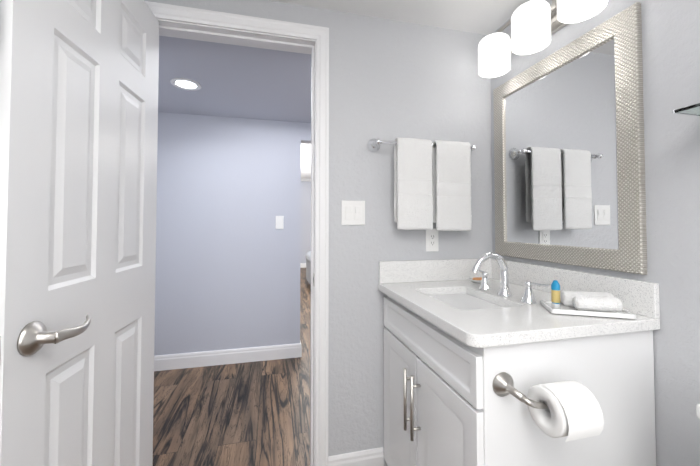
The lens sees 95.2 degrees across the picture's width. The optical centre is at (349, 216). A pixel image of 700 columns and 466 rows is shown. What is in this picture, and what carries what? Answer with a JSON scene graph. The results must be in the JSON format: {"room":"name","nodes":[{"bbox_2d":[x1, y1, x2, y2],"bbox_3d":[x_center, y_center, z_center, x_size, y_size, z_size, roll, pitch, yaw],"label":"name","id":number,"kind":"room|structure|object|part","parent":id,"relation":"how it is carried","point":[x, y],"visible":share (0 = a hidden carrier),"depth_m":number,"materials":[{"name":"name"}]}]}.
{"room":"bathroom","nodes":[
{"label":"bathroom","id":0,"kind":"room"},
{"bbox_2d":[153,268,310,465],"bbox_3d":[-0.093,1.307,3.734,7.240,0.060,10.540,0,-1,-14],"label":"floor","id":1,"kind":"structure","parent":0,"point":[256,413],"depth_m":2.01,"materials":[{"name":"brown wood"}]},
{"bbox_2d":[154,341,301,370],"bbox_3d":[-1.873,1.186,2.508,2.964,0.120,0.014,0,-1,-14],"label":"baseboard","id":2,"kind":"structure","parent":1,"relation":"on","point":[274,352],"depth_m":2.70,"materials":[{"name":"white wood"}]},
{"bbox_2d":[300,263,305,267],"bbox_3d":[-1.300,1.343,8.734,7.000,0.120,0.014,0,-1,-14],"label":"baseboard","id":3,"kind":"structure","parent":1,"relation":"on","point":[302,265],"depth_m":8.73,"materials":[{"name":"white wood"}]},
{"bbox_2d":[306,251,310,285],"bbox_3d":[0.220,0.878,6.197,2.070,0.920,0.920,0,-1,-14],"label":"sofa","id":4,"kind":"object","parent":1,"relation":"on","point":[308,266],"visible":0.06,"depth_m":5.97,"materials":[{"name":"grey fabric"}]},
{"bbox_2d":[378,252,659,465],"bbox_3d":[0.535,0.676,1.199,0.651,1.073,0.829,0,-1,-14],"label":"bathroom vanity","id":5,"kind":"object","parent":1,"relation":"on","point":[468,363],"visible":0.98,"depth_m":0.95,"materials":[{"name":"white wood"}]},
{"bbox_3d":[0.212,0.834,1.351,0.020,0.615,0.357,0,-1,-14],"label":"door","id":6,"kind":"part","parent":5,"relation":"part of","materials":[{"name":"white wood"}]},
{"bbox_3d":[0.226,0.684,1.172,0.038,0.225,0.072,0,-1,-14],"label":"handle","id":7,"kind":"part","parent":5,"relation":"part of","materials":[{"name":"silver metal"}]},
{"bbox_3d":[0.255,0.445,1.185,0.020,0.135,0.720,0,-1,-14],"label":"drawer","id":8,"kind":"part","parent":5,"relation":"part of","materials":[{"name":"white wood"}]},
{"bbox_3d":[0.297,0.825,0.999,0.020,0.615,0.357,0,-1,-14],"label":"door","id":9,"kind":"part","parent":5,"relation":"part of","materials":[{"name":"white wood"}]},
{"bbox_2d":[378,258,659,347],"bbox_3d":[0.532,0.278,1.248,0.638,0.138,0.751,0,-1,-14],"label":"countertop","id":10,"kind":"structure","parent":5,"relation":"on","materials":[{"name":"stone"}]},
{"bbox_2d":[470,277,489,282],"bbox_3d":[0.630,0.310,1.551,0.100,0.023,0.078,0,-1,-14],"label":"soap dish","id":11,"kind":"object","parent":10,"relation":"on","point":[476,279],"visible":0.65,"depth_m":1.53,"materials":[{"name":"white ceramic"}]},
{"bbox_2d":[472,252,550,303],"bbox_3d":[0.559,0.227,1.258,0.175,0.173,0.432,0,-1,-14],"label":"faucet","id":12,"kind":"object","parent":10,"relation":"on","point":[503,295],"depth_m":1.25,"materials":[{"name":"silver metal"}]},
{"bbox_2d":[540,300,636,318],"bbox_3d":[0.755,0.298,1.031,0.220,0.014,0.130,0,-2,16],"label":"tray","id":13,"kind":"object","parent":10,"relation":"on","point":[573,310],"visible":0.71,"depth_m":0.98,"materials":[{"name":"white ceramic"}]},
{"bbox_2d":[551,280,559,308],"bbox_3d":[0.668,0.253,1.037,0.025,0.091,0.028,0,-1,-14],"label":"tube","id":14,"kind":"object","parent":13,"relation":"on","point":[555,292],"visible":0.98,"depth_m":1.03,"materials":[{"name":"blue"}]},
{"bbox_2d":[560,291,613,305],"bbox_3d":[0.779,0.273,1.051,0.146,0.050,0.056,0,-2,17],"label":"roll","id":15,"kind":"object","parent":13,"relation":"on","point":[566,298],"visible":0.52,"depth_m":1.04,"materials":[{"name":"white fabric"}]},
{"bbox_2d":[573,295,622,311],"bbox_3d":[0.772,0.273,0.999,0.124,0.046,0.050,0,-2,17],"label":"roll","id":16,"kind":"object","parent":13,"relation":"on","point":[598,303],"visible":1,"depth_m":0.98,"materials":[{"name":"white fabric"}]},
{"bbox_2d":[527,380,603,441],"bbox_3d":[0.519,0.467,0.777,0.107,0.113,0.119,0,-1,-14],"label":"toilet paper roll","id":17,"kind":"object","parent":5,"relation":"attached to","point":[573,411],"visible":0.96,"depth_m":0.74,"materials":[{"name":"white paper"}]},
{"bbox_2d":[696,403,699,419],"bbox_3d":[0.672,0.799,0.417,0.719,0.787,0.516,0,-1,-14],"label":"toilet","id":18,"kind":"object","parent":1,"relation":"on","point":[698,410],"visible":1,"depth_m":0.71,"materials":[{"name":"white ceramic"}]},
{"bbox_2d":[154,112,310,355],"bbox_3d":[-0.867,0.118,1.428,4.400,2.200,0.004,0,-1,-14],"label":"wall","id":19,"kind":"structure","parent":0,"point":[230,257],"depth_m":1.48,"materials":[{"name":"grey paint"}]},
{"bbox_2d":[276,216,283,228],"bbox_3d":[-0.626,0.054,2.838,0.070,0.116,0.012,0,-1,-14],"label":"light switch","id":20,"kind":"object","parent":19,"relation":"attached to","point":[279,222],"visible":1,"depth_m":2.84,"materials":[{"name":"white plastic"}]},
{"bbox_2d":[158,36,310,122],"bbox_3d":[-1.080,-0.971,2.081,4.520,0.190,1.320,0,-1,-14],"label":"ceiling","id":21,"kind":"structure","parent":0,"point":[237,81],"depth_m":2.06,"materials":[{"name":"grey paint"}]},
{"bbox_2d":[170,78,200,90],"bbox_3d":[-1.082,-0.870,2.109,0.184,0.010,0.184,0,-1,-14],"label":"recessed light","id":22,"kind":"object","parent":21,"relation":"in","point":[186,84],"visible":1,"depth_m":2.11,"materials":[{"name":"white"}]},
{"bbox_2d":[144,0,491,465],"bbox_3d":[-0.395,0.119,1.478,2.340,2.200,0.120,0,-1,-14],"label":"wall","id":23,"kind":"structure","parent":0,"point":[390,80],"depth_m":1.54,"materials":[{"name":"grey paint"}]},
{"bbox_2d":[0,0,158,465],"bbox_3d":[-0.777,0.186,0.968,0.167,2.018,0.708,0,-1,-14],"label":"door","id":24,"kind":"structure","parent":23,"relation":"in","point":[78,121],"depth_m":0.85,"materials":[{"name":"white wood"}]},
{"bbox_2d":[145,1,328,465],"bbox_3d":[-0.515,0.168,1.448,0.819,2.102,0.158,0,-1,-14],"label":"door frame","id":25,"kind":"structure","parent":23,"relation":"attached to","point":[176,21],"depth_m":1.46,"materials":[{"name":"white wood"}]},
{"bbox_2d":[341,200,364,224],"bbox_3d":[0.017,-0.017,1.514,0.116,0.116,0.012,0,-1,-14],"label":"switch plate","id":26,"kind":"object","parent":23,"relation":"attached to","point":[352,212],"visible":1,"depth_m":1.51,"materials":[{"name":"white plastic"}]},
{"bbox_2d":[328,447,383,465],"bbox_3d":[0.029,1.160,1.486,0.264,0.120,0.014,0,-1,-14],"label":"baseboard","id":27,"kind":"structure","parent":23,"relation":"attached to","point":[372,457],"depth_m":1.49,"materials":[{"name":"white wood"}]},
{"bbox_2d":[367,138,475,230],"bbox_3d":[0.368,-0.152,1.556,0.564,0.448,0.100,0,-1,-14],"label":"towel rail","id":28,"kind":"object","parent":23,"relation":"attached to","point":[424,199],"visible":1,"depth_m":1.52,"materials":[{"name":"white fabric"}]},
{"bbox_2d":[393,138,432,229],"bbox_3d":[0.301,-0.154,1.518,0.184,0.437,0.057,0,-1,-14],"label":"towel","id":29,"kind":"object","parent":28,"relation":"hanging from","point":[413,158],"depth_m":1.49,"materials":[{"name":"white fabric"}]},
{"bbox_2d":[432,140,471,230],"bbox_3d":[0.498,-0.149,1.565,0.190,0.443,0.057,0,-1,-14],"label":"towel","id":30,"kind":"object","parent":28,"relation":"hanging from","point":[451,160],"depth_m":1.54,"materials":[{"name":"white fabric"}]},
{"bbox_2d":[426,228,438,251],"bbox_3d":[0.414,0.119,1.607,0.070,0.116,0.009,0,-1,-14],"label":"electrical outlet plate","id":31,"kind":"object","parent":23,"relation":"attached to","point":[432,240],"visible":0.85,"depth_m":1.60,"materials":[{"name":"white plastic"}]},
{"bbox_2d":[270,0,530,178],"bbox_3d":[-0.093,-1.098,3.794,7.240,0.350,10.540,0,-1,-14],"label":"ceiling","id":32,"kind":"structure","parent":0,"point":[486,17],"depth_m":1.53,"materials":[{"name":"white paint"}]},
{"bbox_2d":[488,0,699,465],"bbox_3d":[1.159,0.089,0.280,0.120,2.200,3.180,0,-1,-14],"label":"wall","id":33,"kind":"structure","parent":0,"point":[670,28],"depth_m":0.94,"materials":[{"name":"grey paint"}]},
{"bbox_2d":[478,0,607,77],"bbox_3d":[0.760,-0.805,1.297,0.187,0.230,0.660,0,-1,-14],"label":"sconce","id":34,"kind":"object","parent":33,"relation":"attached to","point":[536,25],"visible":1,"depth_m":1.28,"materials":[{"name":"white glass"}]},
{"bbox_3d":[0.683,-0.764,1.514,0.140,0.159,0.140,0,-1,-14],"label":"lamp shade","id":35,"kind":"part","parent":34,"relation":"part of","materials":[{"name":"white glass"}]},
{"bbox_3d":[0.735,-0.770,1.300,0.140,0.159,0.140,0,-1,-14],"label":"lamp shade","id":36,"kind":"part","parent":34,"relation":"part of","materials":[{"name":"white glass"}]},
{"bbox_3d":[0.784,-0.840,1.304,0.139,0.160,0.660,0,-1,-14],"label":"frame","id":37,"kind":"part","parent":34,"relation":"part of","materials":[{"name":"silver metal"}]},
{"bbox_3d":[0.787,-0.775,1.087,0.140,0.159,0.140,0,-1,-14],"label":"lamp shade","id":38,"kind":"part","parent":34,"relation":"part of","materials":[{"name":"white glass"}]},
{"bbox_2d":[493,2,646,274],"bbox_3d":[0.835,-0.240,1.330,0.021,0.860,0.676,0,-1,-14],"label":"mirror","id":39,"kind":"object","parent":33,"relation":"attached to","point":[569,165],"visible":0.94,"depth_m":1.21,"materials":[{"name":"silver glass"}]},
{"bbox_2d":[673,103,699,116],"bbox_3d":[0.959,-0.264,0.560,0.142,0.046,0.562,0,-1,-14],"label":"glass shelf","id":40,"kind":"object","parent":33,"relation":"attached to","point":[692,110],"visible":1,"depth_m":0.80,"materials":[{"name":"clear glass"}]}
]}

